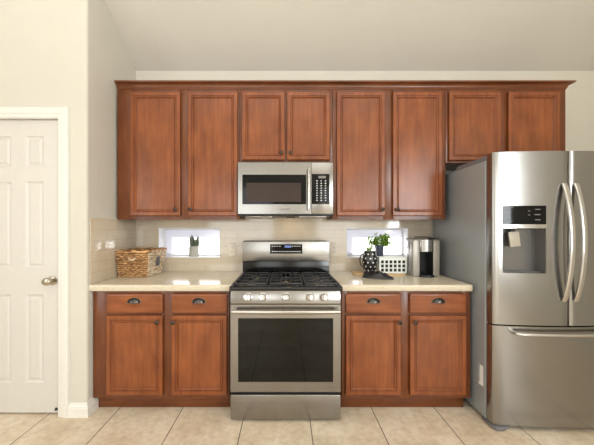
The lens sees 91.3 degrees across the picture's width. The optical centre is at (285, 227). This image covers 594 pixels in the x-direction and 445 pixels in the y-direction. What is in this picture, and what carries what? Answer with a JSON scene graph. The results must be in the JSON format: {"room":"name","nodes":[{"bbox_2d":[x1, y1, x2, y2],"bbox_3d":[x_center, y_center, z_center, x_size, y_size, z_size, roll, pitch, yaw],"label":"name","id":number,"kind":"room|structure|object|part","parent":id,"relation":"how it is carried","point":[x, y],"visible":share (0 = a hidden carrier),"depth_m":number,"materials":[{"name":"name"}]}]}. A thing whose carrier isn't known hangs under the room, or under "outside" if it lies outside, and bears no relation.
{"room":"kitchen","nodes":[
{"label":"kitchen","id":0,"kind":"room"},
{"bbox_2d":[0,0,98,401],"bbox_3d":[-2.307,-0.636,2.123,1.787,4.060,0.130,0,0,0],"label":"wall","id":1,"kind":"structure","parent":0,"point":[49,49],"depth_m":2.06,"materials":[{"name":"beige paint"}]},
{"bbox_2d":[0,120,57,411],"bbox_3d":[-1.917,0.275,2.062,0.599,2.094,0.102,0,0,0],"label":"door","id":2,"kind":"structure","parent":1,"relation":"in","point":[28,148],"depth_m":2.08,"materials":[{"name":"paint"}]},
{"bbox_3d":[-1.673,0.376,2.045,0.078,0.063,0.067,0,0,0],"label":"knob","id":3,"kind":"part","parent":2,"relation":"part of","materials":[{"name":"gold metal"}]},
{"bbox_2d":[0,107,69,417],"bbox_3d":[-1.917,0.238,2.112,0.767,2.189,0.150,0,0,0],"label":"door frame","id":4,"kind":"structure","parent":1,"relation":"attached to","point":[62,114],"depth_m":2.04,"materials":[{"name":"white paint"}]},
{"bbox_2d":[67,398,98,417],"bbox_3d":[-1.465,1.286,2.096,0.143,0.096,0.117,0,0,0],"label":"baseboard","id":5,"kind":"structure","parent":1,"relation":"attached to","point":[75,409],"depth_m":2.04,"materials":[{"name":"white paint"}]},
{"bbox_2d":[99,0,135,218],"bbox_3d":[-1.473,-0.341,2.531,0.120,3.450,0.684,0,0,0],"label":"wall","id":6,"kind":"structure","parent":0,"point":[115,63],"depth_m":2.32,"materials":[{"name":"beige paint"}]},
{"bbox_2d":[90,218,135,284],"bbox_3d":[-1.409,0.168,2.405,0.007,0.480,0.634,0,0,0],"label":"backsplash","id":7,"kind":"structure","parent":6,"relation":"attached to","point":[107,236],"depth_m":2.28,"materials":[{"name":"tile"}]},
{"bbox_2d":[232,392,338,392],"bbox_3d":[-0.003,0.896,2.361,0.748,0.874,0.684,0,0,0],"label":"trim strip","id":8,"kind":"object","parent":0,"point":[232,392],"depth_m":2.02,"materials":[{"name":"metal"}]},
{"bbox_2d":[0,392,593,444],"bbox_3d":[0.050,1.384,-0.502,6.700,0.100,6.750,0,0,0],"label":"floor","id":9,"kind":"structure","parent":0,"point":[465,425],"depth_m":1.93,"materials":[{"name":"tile"}]},
{"bbox_2d":[93,291,230,406],"bbox_3d":[-0.909,0.894,2.390,0.991,0.878,0.657,0,0,0],"label":"base cabinet","id":10,"kind":"object","parent":9,"relation":"on","point":[151,348],"visible":0.94,"depth_m":2.10,"materials":[{"name":"brown wood"}]},
{"bbox_3d":[-1.095,0.522,2.078,0.106,0.041,0.029,0,0,0],"label":"handle","id":11,"kind":"part","parent":10,"relation":"part of","materials":[{"name":"grey metal"}]},
{"bbox_3d":[-1.095,0.920,2.101,0.407,0.577,0.021,0,0,0],"label":"door","id":12,"kind":"part","parent":10,"relation":"part of","materials":[{"name":"brown wood"}]},
{"bbox_3d":[-1.095,0.546,2.101,0.407,0.138,0.020,0,0,0],"label":"drawer","id":13,"kind":"part","parent":10,"relation":"part of","materials":[{"name":"brown wood"}]},
{"bbox_2d":[89,271,242,290],"bbox_3d":[-0.903,0.431,2.400,1.018,0.046,0.644,0,0,0],"label":"countertop","id":14,"kind":"structure","parent":10,"relation":"on","point":[165,280],"depth_m":2.17,"materials":[{"name":"beige stone"}]},
{"bbox_2d":[115,247,166,276],"bbox_3d":[-1.256,0.293,2.533,0.309,0.227,0.347,0,0,0],"label":"wicker basket","id":15,"kind":"object","parent":14,"relation":"on","point":[131,262],"visible":1,"depth_m":2.39,"materials":[{"name":"wicker"}]},
{"bbox_3d":[-0.628,0.522,2.078,0.106,0.041,0.029,0,0,0],"label":"handle","id":16,"kind":"part","parent":10,"relation":"part of","materials":[{"name":"grey metal"}]},
{"bbox_3d":[-0.628,0.546,2.101,0.405,0.138,0.020,0,0,0],"label":"drawer","id":17,"kind":"part","parent":10,"relation":"part of","materials":[{"name":"brown wood"}]},
{"bbox_3d":[-0.628,0.920,2.101,0.405,0.577,0.021,0,0,0],"label":"door","id":18,"kind":"part","parent":10,"relation":"part of","materials":[{"name":"brown wood"}]},
{"bbox_2d":[229,240,342,418],"bbox_3d":[0.000,0.724,2.312,0.782,1.219,0.782,0,0,0],"label":"gas range","id":19,"kind":"object","parent":9,"relation":"on","point":[285,302],"visible":1,"depth_m":1.99,"materials":[{"name":"silver metal"}]},
{"bbox_3d":[-0.261,0.476,1.976,0.062,0.062,0.045,0,0,0],"label":"knob","id":20,"kind":"part","parent":19,"relation":"part of","materials":[{"name":"metal"}]},
{"bbox_3d":[-0.160,0.476,1.976,0.062,0.062,0.045,0,0,0],"label":"knob","id":21,"kind":"part","parent":19,"relation":"part of","materials":[{"name":"metal"}]},
{"bbox_3d":[-0.003,0.825,2.004,0.756,0.599,0.030,0,0,0],"label":"oven door","id":22,"kind":"part","parent":19,"relation":"part of","materials":[{"name":"metal"}]},
{"bbox_3d":[-0.003,0.476,2.044,0.756,0.085,0.118,0,0,0],"label":"control panel","id":23,"kind":"part","parent":19,"relation":"part of","materials":[{"name":"metal"}]},
{"bbox_3d":[-0.003,1.228,2.004,0.756,0.166,0.030,0,0,0],"label":"storage drawer","id":24,"kind":"part","parent":19,"relation":"part of","materials":[{"name":"metal"}]},
{"bbox_3d":[0.000,0.562,1.955,0.728,0.026,0.068,0,0,0],"label":"handle","id":25,"kind":"part","parent":19,"relation":"part of","materials":[{"name":"metal"}]},
{"bbox_2d":[229,275,342,291],"bbox_3d":[0.000,0.424,2.347,0.782,0.035,0.692,0,0,0],"label":"cooktop","id":26,"kind":"object","parent":19,"relation":"in","point":[258,284],"depth_m":2.04,"materials":[{"name":"black metal"}]},
{"bbox_3d":[0.000,0.406,2.303,0.112,0.022,0.214,0,0,0],"label":"burner","id":27,"kind":"part","parent":19,"relation":"part of","materials":[{"name":"black metal"}]},
{"bbox_3d":[0.001,0.476,1.976,0.062,0.062,0.045,0,0,0],"label":"knob","id":28,"kind":"part","parent":19,"relation":"part of","materials":[{"name":"metal"}]},
{"bbox_3d":[0.164,0.476,1.976,0.062,0.062,0.045,0,0,0],"label":"knob","id":29,"kind":"part","parent":19,"relation":"part of","materials":[{"name":"metal"}]},
{"bbox_3d":[0.250,0.406,2.163,0.125,0.022,0.125,0,0,0],"label":"burner","id":30,"kind":"part","parent":19,"relation":"part of","materials":[{"name":"black metal"}]},
{"bbox_3d":[0.260,0.476,1.976,0.062,0.062,0.045,0,0,0],"label":"knob","id":31,"kind":"part","parent":19,"relation":"part of","materials":[{"name":"metal"}]},
{"bbox_2d":[340,291,469,406],"bbox_3d":[0.873,0.894,2.390,0.938,0.878,0.657,0,0,0],"label":"base cabinet","id":32,"kind":"object","parent":9,"relation":"on","point":[399,348],"visible":0.97,"depth_m":2.10,"materials":[{"name":"brown wood"}]},
{"bbox_3d":[0.630,0.546,2.101,0.402,0.138,0.020,0,0,0],"label":"drawer","id":33,"kind":"part","parent":32,"relation":"part of","materials":[{"name":"brown wood"}]},
{"bbox_3d":[0.630,0.920,2.101,0.402,0.577,0.021,0,0,0],"label":"door","id":34,"kind":"part","parent":32,"relation":"part of","materials":[{"name":"brown wood"}]},
{"bbox_3d":[0.630,0.522,2.078,0.106,0.041,0.029,0,0,0],"label":"handle","id":35,"kind":"part","parent":32,"relation":"part of","materials":[{"name":"grey metal"}]},
{"bbox_2d":[329,271,472,290],"bbox_3d":[0.865,0.431,2.400,0.944,0.046,0.644,0,0,0],"label":"countertop","id":36,"kind":"structure","parent":32,"relation":"on","point":[347,280],"depth_m":2.13,"materials":[{"name":"beige stone"}]},
{"bbox_2d":[362,270,393,279],"bbox_3d":[0.745,0.376,2.353,0.244,0.061,0.108,0,0,27],"label":"cloth","id":37,"kind":"object","parent":36,"relation":"on","point":[372,274],"visible":1,"depth_m":2.32,"materials":[{"name":"black fabric"}]},
{"bbox_2d":[352,271,404,275],"bbox_3d":[0.812,0.400,2.554,0.445,0.014,0.187,0,0,0],"label":"serving board","id":38,"kind":"object","parent":36,"relation":"on","point":[358,273],"visible":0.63,"depth_m":2.50,"materials":[{"name":"brown wood"}]},
{"bbox_2d":[359,251,376,271],"bbox_3d":[0.731,0.297,2.540,0.135,0.191,0.128,0,0,41],"label":"jug","id":39,"kind":"object","parent":38,"relation":"on","point":[369,260],"visible":0.87,"depth_m":2.49,"materials":[{"name":"black ceramic"}]},
{"bbox_2d":[377,256,406,272],"bbox_3d":[0.928,0.322,2.542,0.240,0.141,0.070,0,0,0],"label":"caddy","id":40,"kind":"object","parent":38,"relation":"on","point":[379,258],"visible":0.86,"depth_m":2.51,"materials":[{"name":"white ceramic"}]},
{"bbox_2d":[381,260,404,271],"bbox_3d":[0.928,0.327,2.541,0.222,0.119,0.040,0,0,0],"label":"folded napkins","id":41,"kind":"object","parent":40,"relation":"in","point":[382,261],"visible":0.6,"depth_m":2.52,"materials":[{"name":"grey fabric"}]},
{"bbox_2d":[405,236,439,277],"bbox_3d":[1.174,0.240,2.512,0.226,0.335,0.272,0,0,0],"label":"coffee maker","id":42,"kind":"object","parent":36,"relation":"on","point":[423,254],"visible":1,"depth_m":2.42,"materials":[{"name":"silver metal"}]},
{"bbox_3d":[1.174,0.090,2.506,0.214,0.023,0.190,0,0,0],"label":"lid","id":43,"kind":"part","parent":42,"relation":"part of","materials":[{"name":"silver metal"}]},
{"bbox_2d":[419,273,434,277],"bbox_3d":[1.175,0.399,2.450,0.124,0.016,0.147,0,0,0],"label":"drip tray","id":44,"kind":"object","parent":42,"relation":"on","point":[427,275],"depth_m":2.40,"materials":[{"name":"black plastic"}]},
{"bbox_3d":[1.099,0.546,2.101,0.407,0.138,0.020,0,0,0],"label":"drawer","id":45,"kind":"part","parent":32,"relation":"part of","materials":[{"name":"brown wood"}]},
{"bbox_3d":[1.099,0.920,2.101,0.407,0.577,0.021,0,0,0],"label":"door","id":46,"kind":"part","parent":32,"relation":"part of","materials":[{"name":"brown wood"}]},
{"bbox_3d":[1.099,0.522,2.078,0.106,0.041,0.029,0,0,0],"label":"handle","id":47,"kind":"part","parent":32,"relation":"part of","materials":[{"name":"grey metal"}]},
{"bbox_2d":[434,151,593,430],"bbox_3d":[1.840,0.415,2.244,0.952,1.834,0.858,0,0,0],"label":"refrigerator","id":48,"kind":"object","parent":9,"relation":"on","point":[517,227],"visible":0.98,"depth_m":1.90,"materials":[{"name":"grey metal"}]},
{"bbox_2d":[434,161,487,417],"bbox_3d":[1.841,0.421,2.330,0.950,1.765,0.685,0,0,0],"label":"panel","id":49,"kind":"object","parent":48,"relation":"attached to","point":[463,233],"depth_m":2.12,"materials":[{"name":"grey metal"}]},
{"bbox_3d":[1.521,0.064,1.946,0.082,0.124,0.035,0,0,0],"label":"dispenser lever","id":50,"kind":"part","parent":48,"relation":"part of","materials":[{"name":"plastic"}]},
{"bbox_3d":[1.562,-0.085,1.904,0.266,0.120,0.018,0,0,5],"label":"dispenser panel","id":51,"kind":"part","parent":48,"relation":"part of","materials":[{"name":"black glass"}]},
{"bbox_3d":[1.603,0.067,1.931,0.468,1.139,0.091,0,0,0],"label":"door","id":52,"kind":"part","parent":48,"relation":"part of","materials":[{"name":"metal"}]},
{"bbox_3d":[1.841,0.972,1.931,0.944,0.653,0.091,0,0,0],"label":"freezer drawer","id":53,"kind":"part","parent":48,"relation":"part of","materials":[{"name":"metal"}]},
{"bbox_3d":[1.841,0.682,1.868,0.731,0.022,0.081,0,0,0],"label":"handle","id":54,"kind":"part","parent":48,"relation":"part of","materials":[{"name":"metal"}]},
{"bbox_3d":[1.803,0.093,1.851,0.033,0.766,0.071,0,0,0],"label":"handle","id":55,"kind":"part","parent":48,"relation":"part of","materials":[{"name":"metal"}]},
{"bbox_3d":[1.879,0.093,1.851,0.033,0.766,0.071,0,0,0],"label":"handle","id":56,"kind":"part","parent":48,"relation":"part of","materials":[{"name":"metal"}]},
{"bbox_3d":[2.079,0.067,1.931,0.468,1.139,0.091,0,0,0],"label":"door","id":57,"kind":"part","parent":48,"relation":"part of","materials":[{"name":"metal"}]},
{"bbox_2d":[105,0,593,70],"bbox_3d":[0.050,-2.450,-0.497,6.700,2.138,6.760,0,0,0],"label":"ceiling","id":58,"kind":"structure","parent":0,"point":[157,35],"depth_m":2.46,"materials":[{"name":"beige paint"}]},
{"bbox_2d":[136,71,593,237],"bbox_3d":[0.933,-0.091,2.802,4.733,2.950,0.142,0,0,0],"label":"wall","id":59,"kind":"structure","parent":0,"point":[579,96],"depth_m":2.73,"materials":[{"name":"beige paint"}]},
{"bbox_2d":[117,89,244,219],"bbox_3d":[-0.887,-0.612,2.531,1.009,1.083,0.378,0,0,0],"label":"upper cabinet","id":60,"kind":"object","parent":59,"relation":"attached to","point":[178,150],"visible":1,"depth_m":2.38,"materials":[{"name":"brown wood"}]},
{"bbox_3d":[-1.072,-0.608,2.381,0.410,1.015,0.021,0,0,0],"label":"door","id":61,"kind":"part","parent":60,"relation":"part of","materials":[{"name":"brown wood"}]},
{"bbox_3d":[-0.600,-0.608,2.381,0.409,1.015,0.021,0,0,0],"label":"door","id":62,"kind":"part","parent":60,"relation":"part of","materials":[{"name":"brown wood"}]},
{"bbox_2d":[114,80,576,89],"bbox_3d":[0.480,-1.170,2.534,3.744,0.052,0.372,0,0,0],"label":"crown molding","id":63,"kind":"structure","parent":60,"relation":"attached to","point":[121,84],"depth_m":2.38,"materials":[{"name":"brown wood"}]},
{"bbox_2d":[158,228,219,257],"bbox_3d":[-0.907,0.140,2.795,0.578,0.280,0.155,0,0,0],"label":"window","id":64,"kind":"structure","parent":59,"relation":"in","point":[176,240],"depth_m":2.84,"materials":[{"name":"white glass"}]},
{"bbox_2d":[189,235,198,256],"bbox_3d":[-0.880,0.165,2.768,0.096,0.211,0.092,0,0,0],"label":"potted snake plant","id":65,"kind":"object","parent":64,"relation":"on","point":[194,243],"visible":0.99,"depth_m":2.75,"materials":[{"name":"green plant"}]},
{"bbox_3d":[-0.878,0.221,2.768,0.092,0.098,0.092,0,0,0],"label":"pot","id":66,"kind":"part","parent":65,"relation":"part of","materials":[{"name":"ceramic"}]},
{"bbox_2d":[136,217,430,270],"bbox_3d":[-0.026,0.139,2.727,2.773,0.538,0.008,0,0,0],"label":"backsplash","id":67,"kind":"structure","parent":59,"relation":"attached to","point":[231,231],"depth_m":2.72,"materials":[{"name":"tile"}]},
{"bbox_2d":[228,243,235,255],"bbox_3d":[-0.507,0.202,2.718,0.072,0.116,0.009,0,0,0],"label":"wall outlet","id":68,"kind":"object","parent":67,"relation":"attached to","point":[231,246],"visible":1,"depth_m":2.72,"materials":[{"name":"plastic"}]},
{"bbox_2d":[330,243,337,255],"bbox_3d":[0.451,0.202,2.718,0.072,0.116,0.009,0,0,0],"label":"wall outlet","id":69,"kind":"object","parent":67,"relation":"attached to","point":[333,246],"visible":1,"depth_m":2.72,"materials":[{"name":"plastic"}]},
{"bbox_2d":[240,89,331,162],"bbox_3d":[0.001,-0.849,2.531,0.763,0.608,0.378,0,0,0],"label":"upper cabinet","id":70,"kind":"object","parent":59,"relation":"attached to","point":[277,125],"visible":0.91,"depth_m":2.38,"materials":[{"name":"brown wood"}]},
{"bbox_3d":[-0.185,-0.836,2.381,0.352,0.558,0.021,0,0,0],"label":"door","id":71,"kind":"part","parent":70,"relation":"part of","materials":[{"name":"brown wood"}]},
{"bbox_2d":[238,162,332,217],"bbox_3d":[-0.003,-0.306,2.496,0.761,0.437,0.448,0,0,0],"label":"microwave","id":72,"kind":"object","parent":70,"relation":"attached to","point":[265,189],"visible":1,"depth_m":2.32,"materials":[{"name":"silver metal"}]},
{"bbox_3d":[0.179,-0.308,2.295,0.022,0.320,0.046,0,0,0],"label":"handle","id":73,"kind":"part","parent":72,"relation":"part of","materials":[{"name":"metal"}]},
{"bbox_3d":[0.291,-0.319,2.333,0.172,0.411,0.030,0,0,0],"label":"control panel","id":74,"kind":"part","parent":72,"relation":"part of","materials":[{"name":"metal"}]},
{"bbox_3d":[0.183,-0.836,2.381,0.352,0.558,0.021,0,0,0],"label":"door","id":75,"kind":"part","parent":70,"relation":"part of","materials":[{"name":"brown wood"}]},
{"bbox_2d":[346,228,407,257],"bbox_3d":[0.858,0.140,2.795,0.580,0.280,0.155,0,0,0],"label":"window","id":76,"kind":"structure","parent":59,"relation":"in","point":[356,238],"depth_m":2.84,"materials":[{"name":"white glass"}]},
{"bbox_2d":[367,232,394,255],"bbox_3d":[0.897,0.156,2.738,0.268,0.229,0.134,0,0,0],"label":"plant","id":77,"kind":"object","parent":76,"relation":"on","point":[380,242],"visible":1,"depth_m":2.73,"materials":[{"name":"green plant"}]},
{"bbox_3d":[0.889,0.216,2.763,0.084,0.108,0.084,0,0,0],"label":"pot","id":78,"kind":"part","parent":77,"relation":"part of","materials":[{"name":"ceramic"}]},
{"bbox_2d":[327,89,444,219],"bbox_3d":[0.850,-0.612,2.531,0.928,1.083,0.378,0,0,0],"label":"upper cabinet","id":79,"kind":"object","parent":59,"relation":"attached to","point":[388,145],"visible":0.99,"depth_m":2.38,"materials":[{"name":"brown wood"}]},
{"bbox_3d":[0.613,-0.608,2.381,0.396,1.015,0.021,0,0,0],"label":"door","id":80,"kind":"part","parent":79,"relation":"part of","materials":[{"name":"brown wood"}]},
{"bbox_3d":[1.078,-0.608,2.381,0.406,1.015,0.021,0,0,0],"label":"door","id":81,"kind":"part","parent":79,"relation":"part of","materials":[{"name":"brown wood"}]},
{"bbox_2d":[445,89,564,169],"bbox_3d":[1.811,-0.845,2.531,0.990,0.617,0.378,0,0,0],"label":"upper cabinet","id":82,"kind":"object","parent":59,"relation":"attached to","point":[479,123],"visible":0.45,"depth_m":2.38,"materials":[{"name":"brown wood"}]},
{"bbox_3d":[1.548,-0.835,2.381,0.424,0.561,0.021,0,0,0],"label":"door","id":83,"kind":"part","parent":82,"relation":"part of","materials":[{"name":"brown wood"}]},
{"bbox_3d":[2.034,-0.835,2.381,0.423,0.561,0.021,0,0,0],"label":"door","id":84,"kind":"part","parent":82,"relation":"part of","materials":[{"name":"brown wood"}]}
]}

